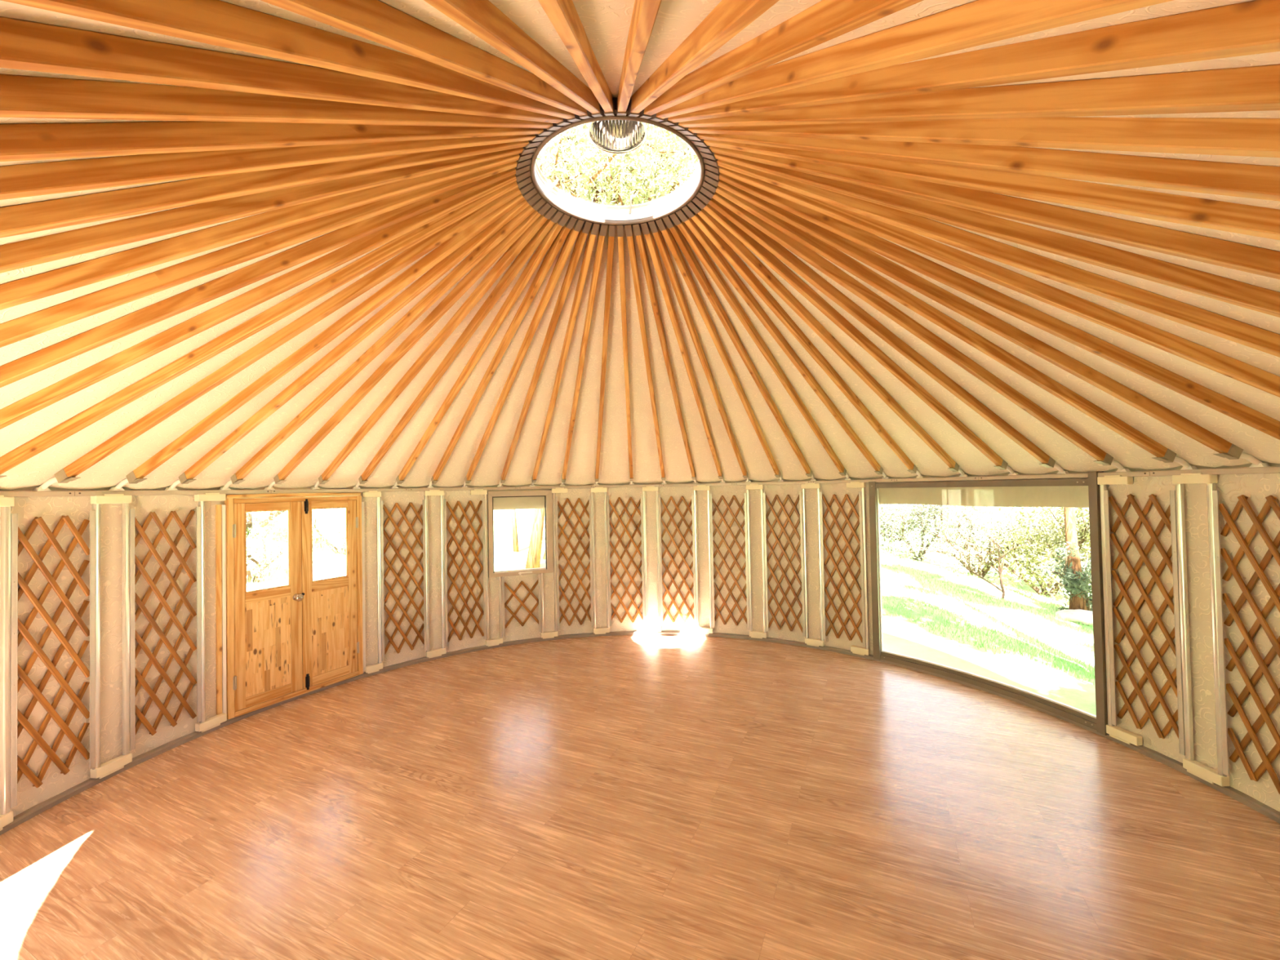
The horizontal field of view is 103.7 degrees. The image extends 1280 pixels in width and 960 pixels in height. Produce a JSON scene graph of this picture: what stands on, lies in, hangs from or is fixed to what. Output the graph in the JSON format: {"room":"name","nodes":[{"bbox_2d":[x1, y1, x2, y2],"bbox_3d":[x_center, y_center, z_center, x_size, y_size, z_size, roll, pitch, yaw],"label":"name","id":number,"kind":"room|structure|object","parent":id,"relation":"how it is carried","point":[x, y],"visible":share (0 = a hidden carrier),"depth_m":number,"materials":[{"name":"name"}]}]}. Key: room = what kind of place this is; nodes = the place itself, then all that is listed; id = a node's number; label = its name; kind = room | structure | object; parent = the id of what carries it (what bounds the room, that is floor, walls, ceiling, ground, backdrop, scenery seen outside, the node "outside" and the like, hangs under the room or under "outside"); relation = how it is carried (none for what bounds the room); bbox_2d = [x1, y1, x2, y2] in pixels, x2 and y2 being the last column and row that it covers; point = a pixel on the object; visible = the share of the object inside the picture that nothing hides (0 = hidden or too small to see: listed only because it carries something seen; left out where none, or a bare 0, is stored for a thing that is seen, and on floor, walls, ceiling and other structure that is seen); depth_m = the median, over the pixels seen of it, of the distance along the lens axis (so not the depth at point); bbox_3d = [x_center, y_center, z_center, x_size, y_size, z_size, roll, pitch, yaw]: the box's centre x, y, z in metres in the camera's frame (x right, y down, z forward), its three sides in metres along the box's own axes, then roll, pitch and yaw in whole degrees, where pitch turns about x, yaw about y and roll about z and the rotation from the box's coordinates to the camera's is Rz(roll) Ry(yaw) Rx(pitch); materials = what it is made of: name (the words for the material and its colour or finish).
{"room":"traditional dwelling","nodes":[
{"label":"traditional dwelling","id":0,"kind":"room"},
{"bbox_2d":[0,494,224,817],"bbox_3d":[-3.401,0.982,2.731,0.257,1.815,2.583,-1,-1,-2],"label":"wall","id":1,"kind":"structure","parent":0,"point":[51,508],"depth_m":3.31,"materials":[{"name":"fabric"}]},
{"bbox_2d":[17,515,89,787],"bbox_3d":[-3.494,0.997,2.993,0.023,1.562,0.395,-1,-1,2],"label":"panel","id":2,"kind":"object","parent":1,"relation":"attached to","point":[23,721],"visible":0.95,"depth_m":2.99,"materials":[{"name":"wood"}]},
{"bbox_2d":[134,510,196,735],"bbox_3d":[-3.411,1.006,3.607,0.023,1.562,0.420,-1,-1,13],"label":"panel","id":3,"kind":"object","parent":1,"relation":"attached to","point":[141,607],"visible":1,"depth_m":3.60,"materials":[{"name":"wood"}]},
{"bbox_2d":[215,492,365,719],"bbox_3d":[-3.019,1.011,4.468,0.137,1.780,1.200,-2,-1,29],"label":"door","id":4,"kind":"structure","parent":1,"relation":"in","point":[274,645],"depth_m":4.38,"materials":[{"name":"brown wood"}]},
{"bbox_2d":[360,482,873,672],"bbox_3d":[-0.200,0.974,5.692,5.237,1.815,1.250,-1,-1,-2],"label":"wall","id":5,"kind":"structure","parent":0,"point":[514,631],"depth_m":5.89,"materials":[{"name":"fabric"}]},
{"bbox_2d":[382,502,424,654],"bbox_3d":[-2.476,1.018,5.281,0.431,1.563,0.023,0,-1,-44],"label":"panel","id":6,"kind":"object","parent":5,"relation":"attached to","point":[411,504],"visible":1,"depth_m":5.27,"materials":[{"name":"wood"}]},
{"bbox_2d":[446,500,484,642],"bbox_3d":[-1.981,1.016,5.685,0.434,1.562,0.023,0,-1,-34],"label":"panel","id":7,"kind":"object","parent":5,"relation":"attached to","point":[458,503],"visible":1,"depth_m":5.68,"materials":[{"name":"wood"}]},
{"bbox_2d":[487,489,553,577],"bbox_3d":[-1.421,0.626,5.995,0.752,0.998,0.107,-1,-1,-23],"label":"window","id":8,"kind":"structure","parent":5,"relation":"in","point":[503,500],"depth_m":6.01,"materials":[{"name":"wood"}]},
{"bbox_2d":[557,497,591,626],"bbox_3d":[-0.805,1.002,6.185,0.425,1.563,0.023,-1,-1,-12],"label":"panel","id":9,"kind":"object","parent":5,"relation":"attached to","point":[579,500],"visible":1,"depth_m":6.18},
{"bbox_2d":[608,497,643,622],"bbox_3d":[-0.173,0.992,6.262,0.441,1.563,0.023,-1,-1,-2],"label":"panel","id":10,"kind":"object","parent":5,"relation":"attached to","point":[614,527],"visible":1,"depth_m":6.26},
{"bbox_2d":[0,631,1279,835],"bbox_3d":[-0.061,1.840,2.828,6.920,0.036,6.920,-1,-1,-2],"label":"trim","id":11,"kind":"structure","parent":5,"relation":"attached to","point":[1236,794],"depth_m":3.82,"materials":[{"name":"wood"}]},
{"bbox_2d":[0,495,17,831],"bbox_3d":[-3.483,0.986,2.683,0.050,1.808,0.249,-1,-1,-3],"label":"upright","id":12,"kind":"object","parent":11,"relation":"on","point":[9,521],"visible":1,"depth_m":2.77,"materials":[{"name":"beige wood"}]},
{"bbox_2d":[89,493,135,778],"bbox_3d":[-3.457,0.996,3.292,0.050,1.808,0.249,-1,-1,8],"label":"upright","id":13,"kind":"object","parent":11,"relation":"on","point":[99,771],"visible":1,"depth_m":3.30,"materials":[{"name":"beige wood"}]},
{"bbox_2d":[194,493,226,732],"bbox_3d":[-3.322,1.004,3.890,0.050,1.808,0.197,-1,-1,17],"label":"upright","id":14,"kind":"object","parent":11,"relation":"on","point":[204,724],"visible":1,"depth_m":3.82,"materials":[{"name":"beige wood"}]},
{"bbox_2d":[422,489,448,657],"bbox_3d":[-2.234,1.012,5.484,0.249,1.808,0.050,0,-1,-39],"label":"upright","id":15,"kind":"object","parent":11,"relation":"on","point":[437,652],"visible":1,"depth_m":5.48,"materials":[{"name":"beige wood"}]},
{"bbox_2d":[691,484,715,634],"bbox_3d":[0.773,0.967,6.145,0.249,1.808,0.050,-1,-1,14],"label":"upright","id":16,"kind":"object","parent":11,"relation":"on","point":[704,630],"visible":1,"depth_m":6.13,"materials":[{"name":"beige wood"}]},
{"bbox_2d":[744,484,768,639],"bbox_3d":[1.372,0.951,5.929,0.249,1.808,0.050,-2,-1,25],"label":"upright","id":17,"kind":"object","parent":11,"relation":"on","point":[756,634],"visible":1,"depth_m":5.91,"materials":[{"name":"beige wood"}]},
{"bbox_2d":[799,482,826,646],"bbox_3d":[1.923,0.935,5.604,0.249,1.808,0.050,-2,-1,36],"label":"upright","id":18,"kind":"object","parent":11,"relation":"on","point":[811,642],"visible":1,"depth_m":5.60,"materials":[{"name":"beige wood"}]},
{"bbox_2d":[1097,475,1142,746],"bbox_3d":[3.279,0.872,3.441,0.050,1.808,0.187,-1,-1,-11],"label":"upright","id":19,"kind":"object","parent":11,"relation":"on","point":[1128,737],"visible":1,"depth_m":3.49,"materials":[{"name":"beige wood"}]},
{"bbox_2d":[1169,472,1229,786],"bbox_3d":[3.327,0.863,2.989,0.050,1.808,0.249,-1,-1,-2],"label":"upright","id":20,"kind":"object","parent":11,"relation":"on","point":[1220,777],"visible":1,"depth_m":3.02,"materials":[{"name":"beige wood"}]},
{"bbox_2d":[0,466,1279,497],"bbox_3d":[-0.096,0.015,2.860,6.870,0.035,6.870,-1,-1,-2],"label":"trim","id":21,"kind":"structure","parent":5,"relation":"attached to","point":[1271,469],"depth_m":4.06,"materials":[{"name":"wood"}]},
{"bbox_2d":[660,495,693,622],"bbox_3d":[0.465,0.979,6.220,0.434,1.563,0.023,-1,-1,9],"label":"panel","id":22,"kind":"object","parent":5,"relation":"attached to","point":[671,498],"visible":1,"depth_m":6.21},
{"bbox_2d":[711,494,746,625],"bbox_3d":[1.082,0.964,6.061,0.435,1.563,0.023,-1,-1,20],"label":"panel","id":23,"kind":"object","parent":5,"relation":"attached to","point":[722,497],"visible":1,"depth_m":6.06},
{"bbox_2d":[765,494,802,632],"bbox_3d":[1.661,0.949,5.789,0.442,1.562,0.023,-2,-1,31],"label":"panel","id":24,"kind":"object","parent":5,"relation":"attached to","point":[789,587],"visible":1,"depth_m":5.79,"materials":[{"name":"wood"}]},
{"bbox_2d":[822,493,862,642],"bbox_3d":[2.180,0.932,5.413,0.434,1.562,0.023,-2,-1,41],"label":"panel","id":25,"kind":"object","parent":5,"relation":"attached to","point":[846,497],"visible":1,"depth_m":5.41,"materials":[{"name":"wood"}]},
{"bbox_2d":[868,471,1107,735],"bbox_3d":[2.906,0.885,4.406,0.228,1.846,1.890,-1,-1,-28],"label":"window","id":26,"kind":"structure","parent":5,"relation":"in","point":[1066,492],"depth_m":4.19,"materials":[{"name":"brown wood"}]},
{"bbox_2d":[0,635,1279,959],"bbox_3d":[-0.060,1.918,2.826,6.940,0.120,6.940,-1,-1,-2],"label":"floor","id":27,"kind":"structure","parent":0,"point":[617,797],"depth_m":2.64,"materials":[{"name":"brown wood"}]},
{"bbox_2d":[0,0,1279,490],"bbox_3d":[-0.112,-0.857,2.883,6.848,1.709,6.848,-1,-1,-12],"label":"ceiling","id":28,"kind":"structure","parent":0,"point":[606,24],"depth_m":3.31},
{"bbox_2d":[0,167,515,387],"bbox_3d":[-1.988,-0.805,2.219,2.900,1.655,0.070,-1,-1,-15],"label":"rafter","id":29,"kind":"object","parent":28,"relation":"attached to","point":[24,366],"visible":0.84,"depth_m":2.23,"materials":[{"name":"brown wood"}]},
{"bbox_2d":[0,174,516,429],"bbox_3d":[-2.039,-0.800,2.427,2.918,1.655,0.070,-1,-1,-8],"label":"rafter","id":30,"kind":"object","parent":28,"relation":"attached to","point":[31,404],"visible":0.84,"depth_m":2.41,"materials":[{"name":"brown wood"}]},
{"bbox_2d":[0,160,517,347],"bbox_3d":[-1.916,-0.810,2.019,2.881,1.655,0.070,-1,-1,-21],"label":"rafter","id":31,"kind":"object","parent":28,"relation":"attached to","point":[11,331],"visible":0.74,"depth_m":2.05,"materials":[{"name":"brown wood"}]},
{"bbox_2d":[0,181,518,478],"bbox_3d":[-2.067,-0.796,2.635,2.938,1.655,0.070,-1,-1,-2],"label":"rafter","id":32,"kind":"object","parent":28,"relation":"attached to","point":[73,425],"visible":0.96,"depth_m":2.62,"materials":[{"name":"brown wood"}]},
{"bbox_2d":[0,154,519,310],"bbox_3d":[-1.823,-0.815,1.829,2.863,1.655,0.070,-1,-1,-27],"label":"rafter","id":33,"kind":"object","parent":28,"relation":"attached to","point":[40,286],"visible":0.79,"depth_m":1.90,"materials":[{"name":"brown wood"}]},
{"bbox_2d":[0,146,523,273],"bbox_3d":[-1.714,-0.820,1.656,2.847,1.655,0.069,0,-1,-34],"label":"rafter","id":34,"kind":"object","parent":28,"relation":"attached to","point":[41,250],"visible":0.7,"depth_m":1.74,"materials":[{"name":"brown wood"}]},
{"bbox_2d":[0,140,528,238],"bbox_3d":[-1.588,-0.825,1.496,2.832,1.655,0.069,0,-1,-40],"label":"rafter","id":35,"kind":"object","parent":28,"relation":"attached to","point":[26,218],"visible":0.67,"depth_m":1.60,"materials":[{"name":"brown wood"}]},
{"bbox_2d":[0,133,535,199],"bbox_3d":[-1.447,-0.830,1.349,0.069,1.655,2.818,-2,-1,44],"label":"rafter","id":36,"kind":"object","parent":28,"relation":"attached to","point":[30,180],"visible":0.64,"depth_m":1.45,"materials":[{"name":"brown wood"}]},
{"bbox_2d":[0,120,543,161],"bbox_3d":[-1.292,-0.836,1.219,0.069,1.655,2.805,-2,-1,38],"label":"rafter","id":37,"kind":"object","parent":28,"relation":"attached to","point":[18,141],"visible":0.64,"depth_m":1.32,"materials":[{"name":"brown wood"}]},
{"bbox_2d":[0,73,553,128],"bbox_3d":[-1.125,-0.841,1.106,0.069,1.655,2.794,-2,-1,32],"label":"rafter","id":38,"kind":"object","parent":28,"relation":"attached to","point":[20,95],"visible":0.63,"depth_m":1.17,"materials":[{"name":"brown wood"}]},
{"bbox_2d":[31,187,521,490],"bbox_3d":[-2.071,-0.792,2.856,2.957,1.655,0.070,-1,-1,4],"label":"rafter","id":39,"kind":"object","parent":28,"relation":"attached to","point":[68,473],"visible":0.9,"depth_m":2.83,"materials":[{"name":"brown wood"}]},
{"bbox_2d":[0,16,563,123],"bbox_3d":[-0.948,-0.846,1.011,0.069,1.655,2.784,-2,-1,26],"label":"rafter","id":40,"kind":"object","parent":28,"relation":"attached to","point":[24,45],"visible":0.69,"depth_m":1.04,"materials":[{"name":"brown wood"}]},
{"bbox_2d":[0,0,574,119],"bbox_3d":[-0.763,-0.851,0.935,0.069,1.655,2.776,-1,-1,20],"label":"rafter","id":41,"kind":"object","parent":28,"relation":"attached to","point":[219,23],"visible":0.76,"depth_m":0.99,"materials":[{"name":"brown wood"}]},
{"bbox_2d":[108,193,524,490],"bbox_3d":[-2.050,-0.789,3.079,2.977,1.656,0.070,-1,-1,11],"label":"rafter","id":42,"kind":"object","parent":28,"relation":"attached to","point":[445,249],"visible":0.98,"depth_m":3.04,"materials":[{"name":"brown wood"}]},
{"bbox_2d":[164,199,528,490],"bbox_3d":[-2.013,-0.786,3.266,2.993,1.656,0.070,-1,-1,16],"label":"rafter","id":43,"kind":"object","parent":28,"relation":"attached to","point":[450,261],"visible":0.91,"depth_m":3.20,"materials":[{"name":"brown wood"}]},
{"bbox_2d":[218,204,534,489],"bbox_3d":[-1.951,-0.784,3.466,3.010,1.656,0.070,-1,-1,22],"label":"rafter","id":44,"kind":"object","parent":28,"relation":"attached to","point":[481,251],"visible":0.98,"depth_m":3.35,"materials":[{"name":"brown wood"}]},
{"bbox_2d":[263,209,541,489],"bbox_3d":[-1.875,-0.782,3.645,3.025,1.656,0.069,-2,-1,27],"label":"rafter","id":45,"kind":"object","parent":28,"relation":"attached to","point":[495,254],"visible":0.97,"depth_m":3.47,"materials":[{"name":"brown wood"}]},
{"bbox_2d":[260,0,586,115],"bbox_3d":[-0.571,-0.855,0.877,0.068,1.654,2.769,-1,-1,14],"label":"rafter","id":46,"kind":"object","parent":28,"relation":"attached to","point":[375,20],"visible":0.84,"depth_m":1.13,"materials":[{"name":"brown wood"}]},
{"bbox_2d":[310,214,547,488],"bbox_3d":[-1.771,-0.781,3.833,3.041,1.656,0.069,-2,-1,34],"label":"rafter","id":47,"kind":"object","parent":28,"relation":"attached to","point":[519,244],"visible":0.98,"depth_m":3.59,"materials":[{"name":"brown wood"}]},
{"bbox_2d":[351,218,555,488],"bbox_3d":[-1.648,-0.780,4.006,3.055,1.656,0.069,-2,-1,40],"label":"rafter","id":48,"kind":"object","parent":28,"relation":"attached to","point":[526,253],"visible":0.97,"depth_m":3.69,"materials":[{"name":"brown wood"}]},
{"bbox_2d":[391,222,562,488],"bbox_3d":[-1.508,-0.780,4.165,0.069,1.656,3.068,0,-1,-44],"label":"rafter","id":49,"kind":"object","parent":28,"relation":"attached to","point":[548,240],"visible":0.96,"depth_m":3.78,"materials":[{"name":"brown wood"}]},
{"bbox_2d":[426,225,570,488],"bbox_3d":[-1.354,-0.780,4.306,0.069,1.656,3.080,0,-1,-39],"label":"rafter","id":50,"kind":"object","parent":28,"relation":"attached to","point":[557,244],"visible":0.99,"depth_m":3.86,"materials":[{"name":"brown wood"}]},
{"bbox_2d":[423,0,599,113],"bbox_3d":[-0.374,-0.859,0.840,0.068,1.654,2.765,-1,-1,8],"label":"rafter","id":51,"kind":"object","parent":28,"relation":"attached to","point":[482,18],"visible":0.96,"depth_m":1.21,"materials":[{"name":"brown wood"}]},
{"bbox_2d":[461,227,578,487],"bbox_3d":[-1.183,-0.782,4.432,0.069,1.656,3.090,0,-1,-33],"label":"rafter","id":52,"kind":"object","parent":28,"relation":"attached to","point":[571,237],"visible":0.99,"depth_m":3.92,"materials":[{"name":"brown wood"}]},
{"bbox_2d":[497,229,587,487],"bbox_3d":[-0.983,-0.783,4.546,0.068,1.656,3.099,-1,-1,-26],"label":"rafter","id":53,"kind":"object","parent":28,"relation":"attached to","point":[581,237],"visible":0.99,"depth_m":3.97,"materials":[{"name":"brown wood"}]},
{"bbox_2d":[529,230,596,486],"bbox_3d":[-0.786,-0.786,4.631,0.068,1.656,3.105,-1,-1,-20],"label":"rafter","id":54,"kind":"object","parent":28,"relation":"attached to","point":[591,237],"visible":0.98,"depth_m":4.03,"materials":[{"name":"brown wood"}]},
{"bbox_2d":[537,0,613,112],"bbox_3d":[-0.174,-0.864,0.823,0.068,1.654,2.762,-1,-1,2],"label":"rafter","id":55,"kind":"object","parent":28,"relation":"attached to","point":[562,15],"visible":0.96,"depth_m":1.22,"materials":[{"name":"brown wood"}]},
{"bbox_2d":[515,97,719,236],"bbox_3d":[-0.117,-1.646,2.714,1.121,0.135,1.122,-1,-1,-2],"label":"ring","id":56,"kind":"object","parent":28,"relation":"attached to","point":[527,184],"visible":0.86,"depth_m":2.75,"materials":[{"name":"wood"}]},
{"bbox_2d":[531,120,702,221],"bbox_3d":[-0.124,-2.012,2.720,0.950,0.744,0.950,-1,-1,-8],"label":"dome","id":57,"kind":"object","parent":56,"relation":"on","point":[611,136],"visible":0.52,"depth_m":2.88,"materials":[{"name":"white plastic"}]},
{"bbox_2d":[617,0,662,111],"bbox_3d":[0.033,-0.867,0.827,0.068,1.654,2.762,-1,-1,-4],"label":"rafter","id":58,"kind":"object","parent":28,"relation":"attached to","point":[645,12],"visible":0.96,"depth_m":1.21,"materials":[{"name":"brown wood"}]},
{"bbox_2d":[635,230,697,483],"bbox_3d":[0.326,-0.805,4.704,0.068,1.656,3.106,-1,-1,13],"label":"rafter","id":59,"kind":"object","parent":28,"relation":"attached to","point":[640,239],"visible":0.99,"depth_m":4.07,"materials":[{"name":"brown wood"}]},
{"bbox_2d":[644,231,725,483],"bbox_3d":[0.513,-0.810,4.653,0.068,1.656,3.101,-1,-1,18],"label":"rafter","id":60,"kind":"object","parent":28,"relation":"attached to","point":[651,242],"visible":0.99,"depth_m":4.03,"materials":[{"name":"brown wood"}]},
{"bbox_2d":[653,228,751,482],"bbox_3d":[0.680,-0.814,4.589,0.069,1.656,3.095,-2,-1,23],"label":"rafter","id":61,"kind":"object","parent":28,"relation":"attached to","point":[658,236],"visible":0.98,"depth_m":4.00,"materials":[{"name":"brown wood"}]},
{"bbox_2d":[630,0,779,113],"bbox_3d":[0.237,-0.871,0.853,0.068,1.654,2.763,-1,-1,-10],"label":"rafter","id":62,"kind":"object","parent":28,"relation":"attached to","point":[728,18],"visible":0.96,"depth_m":1.22,"materials":[{"name":"brown wood"}]},
{"bbox_2d":[661,226,784,481],"bbox_3d":[0.877,-0.820,4.489,0.069,1.656,3.086,-2,-1,29],"label":"rafter","id":63,"kind":"object","parent":28,"relation":"attached to","point":[668,237],"visible":0.99,"depth_m":3.95,"materials":[{"name":"brown wood"}]},
{"bbox_2d":[669,223,817,480],"bbox_3d":[1.052,-0.825,4.375,0.069,1.656,3.075,-2,-1,35],"label":"rafter","id":64,"kind":"object","parent":28,"relation":"attached to","point":[676,232],"visible":0.99,"depth_m":3.89,"materials":[{"name":"brown wood"}]},
{"bbox_2d":[677,221,852,479],"bbox_3d":[1.219,-0.830,4.239,0.069,1.656,3.063,-2,-1,41],"label":"rafter","id":65,"kind":"object","parent":28,"relation":"attached to","point":[695,245],"visible":0.98,"depth_m":3.82,"materials":[{"name":"brown wood"}]},
{"bbox_2d":[643,0,923,115],"bbox_3d":[0.432,-0.874,0.898,0.068,1.654,2.766,-1,-1,-16],"label":"rafter","id":66,"kind":"object","parent":28,"relation":"attached to","point":[825,20],"visible":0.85,"depth_m":1.15,"materials":[{"name":"brown wood"}]},
{"bbox_2d":[684,217,888,479],"bbox_3d":[1.371,-0.836,4.083,3.049,1.656,0.069,0,-1,-43],"label":"rafter","id":67,"kind":"object","parent":28,"relation":"attached to","point":[705,242],"visible":0.98,"depth_m":3.74,"materials":[{"name":"brown wood"}]},
{"bbox_2d":[691,213,924,478],"bbox_3d":[1.492,-0.841,3.931,3.035,1.656,0.070,0,-1,-38],"label":"rafter","id":68,"kind":"object","parent":28,"relation":"attached to","point":[726,250],"visible":0.98,"depth_m":3.64,"materials":[{"name":"brown wood"}]},
{"bbox_2d":[697,208,968,476],"bbox_3d":[1.610,-0.846,3.744,3.018,1.656,0.070,0,-1,-31],"label":"rafter","id":69,"kind":"object","parent":28,"relation":"attached to","point":[735,243],"visible":0.98,"depth_m":3.52,"materials":[{"name":"brown wood"}]},
{"bbox_2d":[702,203,1019,475],"bbox_3d":[1.710,-0.852,3.537,2.999,1.656,0.070,-1,-1,-24],"label":"rafter","id":70,"kind":"object","parent":28,"relation":"attached to","point":[772,261],"visible":0.95,"depth_m":3.40,"materials":[{"name":"brown wood"}]},
{"bbox_2d":[708,197,1069,474],"bbox_3d":[1.780,-0.857,3.340,2.982,1.656,0.070,-1,-1,-18],"label":"rafter","id":71,"kind":"object","parent":28,"relation":"attached to","point":[770,244],"visible":0.96,"depth_m":3.25,"materials":[{"name":"brown wood"}]},
{"bbox_2d":[656,0,1173,118],"bbox_3d":[0.621,-0.876,0.962,0.068,1.654,2.771,-1,-1,-22],"label":"rafter","id":72,"kind":"object","parent":28,"relation":"attached to","point":[978,22],"visible":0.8,"depth_m":1.03,"materials":[{"name":"brown wood"}]},
{"bbox_2d":[712,191,1130,471],"bbox_3d":[1.830,-0.861,3.122,2.962,1.655,0.070,-1,-1,-12],"label":"rafter","id":73,"kind":"object","parent":28,"relation":"attached to","point":[809,255],"visible":0.94,"depth_m":3.08,"materials":[{"name":"brown wood"}]},
{"bbox_2d":[715,186,1198,470],"bbox_3d":[1.855,-0.866,2.908,2.943,1.655,0.070,-1,-1,-6],"label":"rafter","id":74,"kind":"object","parent":28,"relation":"attached to","point":[1165,455],"visible":0.91,"depth_m":2.89,"materials":[{"name":"brown wood"}]},
{"bbox_2d":[667,0,1279,122],"bbox_3d":[0.803,-0.878,1.046,0.069,1.655,2.778,-1,-1,-28],"label":"rafter","id":75,"kind":"object","parent":28,"relation":"attached to","point":[1250,27],"visible":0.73,"depth_m":0.97,"materials":[{"name":"brown wood"}]},
{"bbox_2d":[678,64,1279,127],"bbox_3d":[0.976,-0.880,1.148,0.069,1.655,2.787,0,-1,-34],"label":"rafter","id":76,"kind":"object","parent":28,"relation":"attached to","point":[1251,88],"visible":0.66,"depth_m":1.13,"materials":[{"name":"brown wood"}]},
{"bbox_2d":[688,116,1279,157],"bbox_3d":[1.138,-0.881,1.267,0.069,1.655,2.797,0,-1,-40],"label":"rafter","id":77,"kind":"object","parent":28,"relation":"attached to","point":[1247,137],"visible":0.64,"depth_m":1.27,"materials":[{"name":"brown wood"}]},
{"bbox_2d":[696,133,1279,201],"bbox_3d":[1.288,-0.881,1.403,2.809,1.655,0.069,-2,-1,44],"label":"rafter","id":78,"kind":"object","parent":28,"relation":"attached to","point":[1227,179],"visible":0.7,"depth_m":1.43,"materials":[{"name":"brown wood"}]},
{"bbox_2d":[703,139,1279,239],"bbox_3d":[1.423,-0.881,1.554,2.822,1.655,0.069,-2,-1,38],"label":"rafter","id":79,"kind":"object","parent":28,"relation":"attached to","point":[1242,219],"visible":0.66,"depth_m":1.57,"materials":[{"name":"brown wood"}]},
{"bbox_2d":[717,179,1270,467],"bbox_3d":[1.857,-0.869,2.708,2.925,1.655,0.070,-1,-1,0],"label":"rafter","id":80,"kind":"object","parent":28,"relation":"attached to","point":[1225,449],"visible":0.89,"depth_m":2.68,"materials":[{"name":"brown wood"}]},
{"bbox_2d":[709,146,1279,279],"bbox_3d":[1.542,-0.880,1.719,2.837,1.655,0.069,-2,-1,31],"label":"rafter","id":81,"kind":"object","parent":28,"relation":"attached to","point":[1220,252],"visible":0.73,"depth_m":1.75,"materials":[{"name":"brown wood"}]},
{"bbox_2d":[713,152,1279,317],"bbox_3d":[1.646,-0.879,1.899,2.853,1.655,0.070,-2,-1,25],"label":"rafter","id":82,"kind":"object","parent":28,"relation":"attached to","point":[1250,296],"visible":0.77,"depth_m":1.90,"materials":[{"name":"brown wood"}]},
{"bbox_2d":[716,159,1279,357],"bbox_3d":[1.730,-0.877,2.090,2.870,1.655,0.070,-1,-1,19],"label":"rafter","id":83,"kind":"object","parent":28,"relation":"attached to","point":[1228,328],"visible":0.84,"depth_m":2.09,"materials":[{"name":"brown wood"}]},
{"bbox_2d":[718,166,1279,397],"bbox_3d":[1.794,-0.875,2.290,2.888,1.655,0.070,-1,-1,13],"label":"rafter","id":84,"kind":"object","parent":28,"relation":"attached to","point":[1266,381],"visible":0.81,"depth_m":2.26,"materials":[{"name":"brown wood"}]},
{"bbox_2d":[719,173,1279,439],"bbox_3d":[1.837,-0.872,2.497,2.906,1.655,0.070,-1,-1,6],"label":"rafter","id":85,"kind":"object","parent":28,"relation":"attached to","point":[1235,410],"visible":0.85,"depth_m":2.47,"materials":[{"name":"brown wood"}]},
{"bbox_2d":[229,495,1096,715],"bbox_3d":[-0.065,1.655,2.831,148.165,4.977,148.165,-1,-1,-6],"label":"ground","id":86,"kind":"structure","parent":0,"point":[905,638],"depth_m":8.00,"materials":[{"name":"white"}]},
{"bbox_2d":[524,123,697,568],"bbox_3d":[-2.184,-3.439,11.549,7.108,11.214,8.975,-1,-1,-9],"label":"tree","id":87,"kind":"object","parent":86,"relation":"on","point":[534,555],"visible":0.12,"depth_m":11.12,"materials":[{"name":"green plant"}]},
{"bbox_2d":[537,124,696,559],"bbox_3d":[-1.399,-4.534,13.693,6.738,13.457,9.584,-1,-1,5],"label":"tree","id":88,"kind":"object","parent":86,"relation":"on","point":[544,162],"visible":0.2,"depth_m":10.91,"materials":[{"name":"green plant"}]},
{"bbox_2d":[879,503,959,562],"bbox_3d":[8.571,1.385,16.204,2.908,2.655,3.854,-1,-1,3],"label":"shrub","id":89,"kind":"object","parent":86,"relation":"on","point":[901,537],"visible":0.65,"depth_m":15.47,"materials":[{"name":"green plant"}]},
{"bbox_2d":[883,505,1062,580],"bbox_3d":[9.249,1.700,14.034,3.508,2.362,3.829,-1,-1,-30],"label":"shrub","id":90,"kind":"object","parent":86,"relation":"on","point":[967,538],"visible":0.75,"depth_m":13.94,"materials":[{"name":"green plant"}]},
{"bbox_2d":[955,506,1090,597],"bbox_3d":[10.481,1.688,12.762,3.528,2.674,4.269,-1,-1,7],"label":"shrub","id":91,"kind":"object","parent":86,"relation":"on","point":[1084,529],"visible":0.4,"depth_m":12.49,"materials":[{"name":"green plant"}]},
{"bbox_2d":[1033,542,1092,611],"bbox_3d":[9.111,2.077,10.341,2.072,1.696,1.126,-1,-1,-27],"label":"shrub","id":92,"kind":"object","parent":86,"relation":"on","point":[1072,583],"visible":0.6,"depth_m":10.06,"materials":[{"name":"green plant"}]},
{"bbox_2d":[1106,472,1279,811],"bbox_3d":[2.151,0.848,1.100,1.242,1.815,5.292,-2,-1,38],"label":"wall","id":93,"kind":"structure","parent":0,"point":[1256,486],"depth_m":3.01,"materials":[{"name":"fabric"}]},
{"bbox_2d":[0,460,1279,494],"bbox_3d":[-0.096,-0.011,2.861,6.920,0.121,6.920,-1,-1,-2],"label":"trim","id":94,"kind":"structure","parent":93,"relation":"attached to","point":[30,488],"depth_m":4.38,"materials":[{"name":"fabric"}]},
{"bbox_2d":[1108,493,1178,738],"bbox_3d":[3.312,0.873,3.295,0.023,1.562,0.405,-1,-1,-8],"label":"panel","id":95,"kind":"object","parent":93,"relation":"attached to","point":[1165,516],"visible":0.96,"depth_m":3.30,"materials":[{"name":"wood"}]},
{"bbox_2d":[1218,494,1279,794],"bbox_3d":[3.337,0.862,2.675,0.023,1.562,0.422,-1,-1,3],"label":"panel","id":96,"kind":"object","parent":93,"relation":"attached to","point":[1257,521],"visible":1,"depth_m":2.73,"materials":[{"name":"wood"}]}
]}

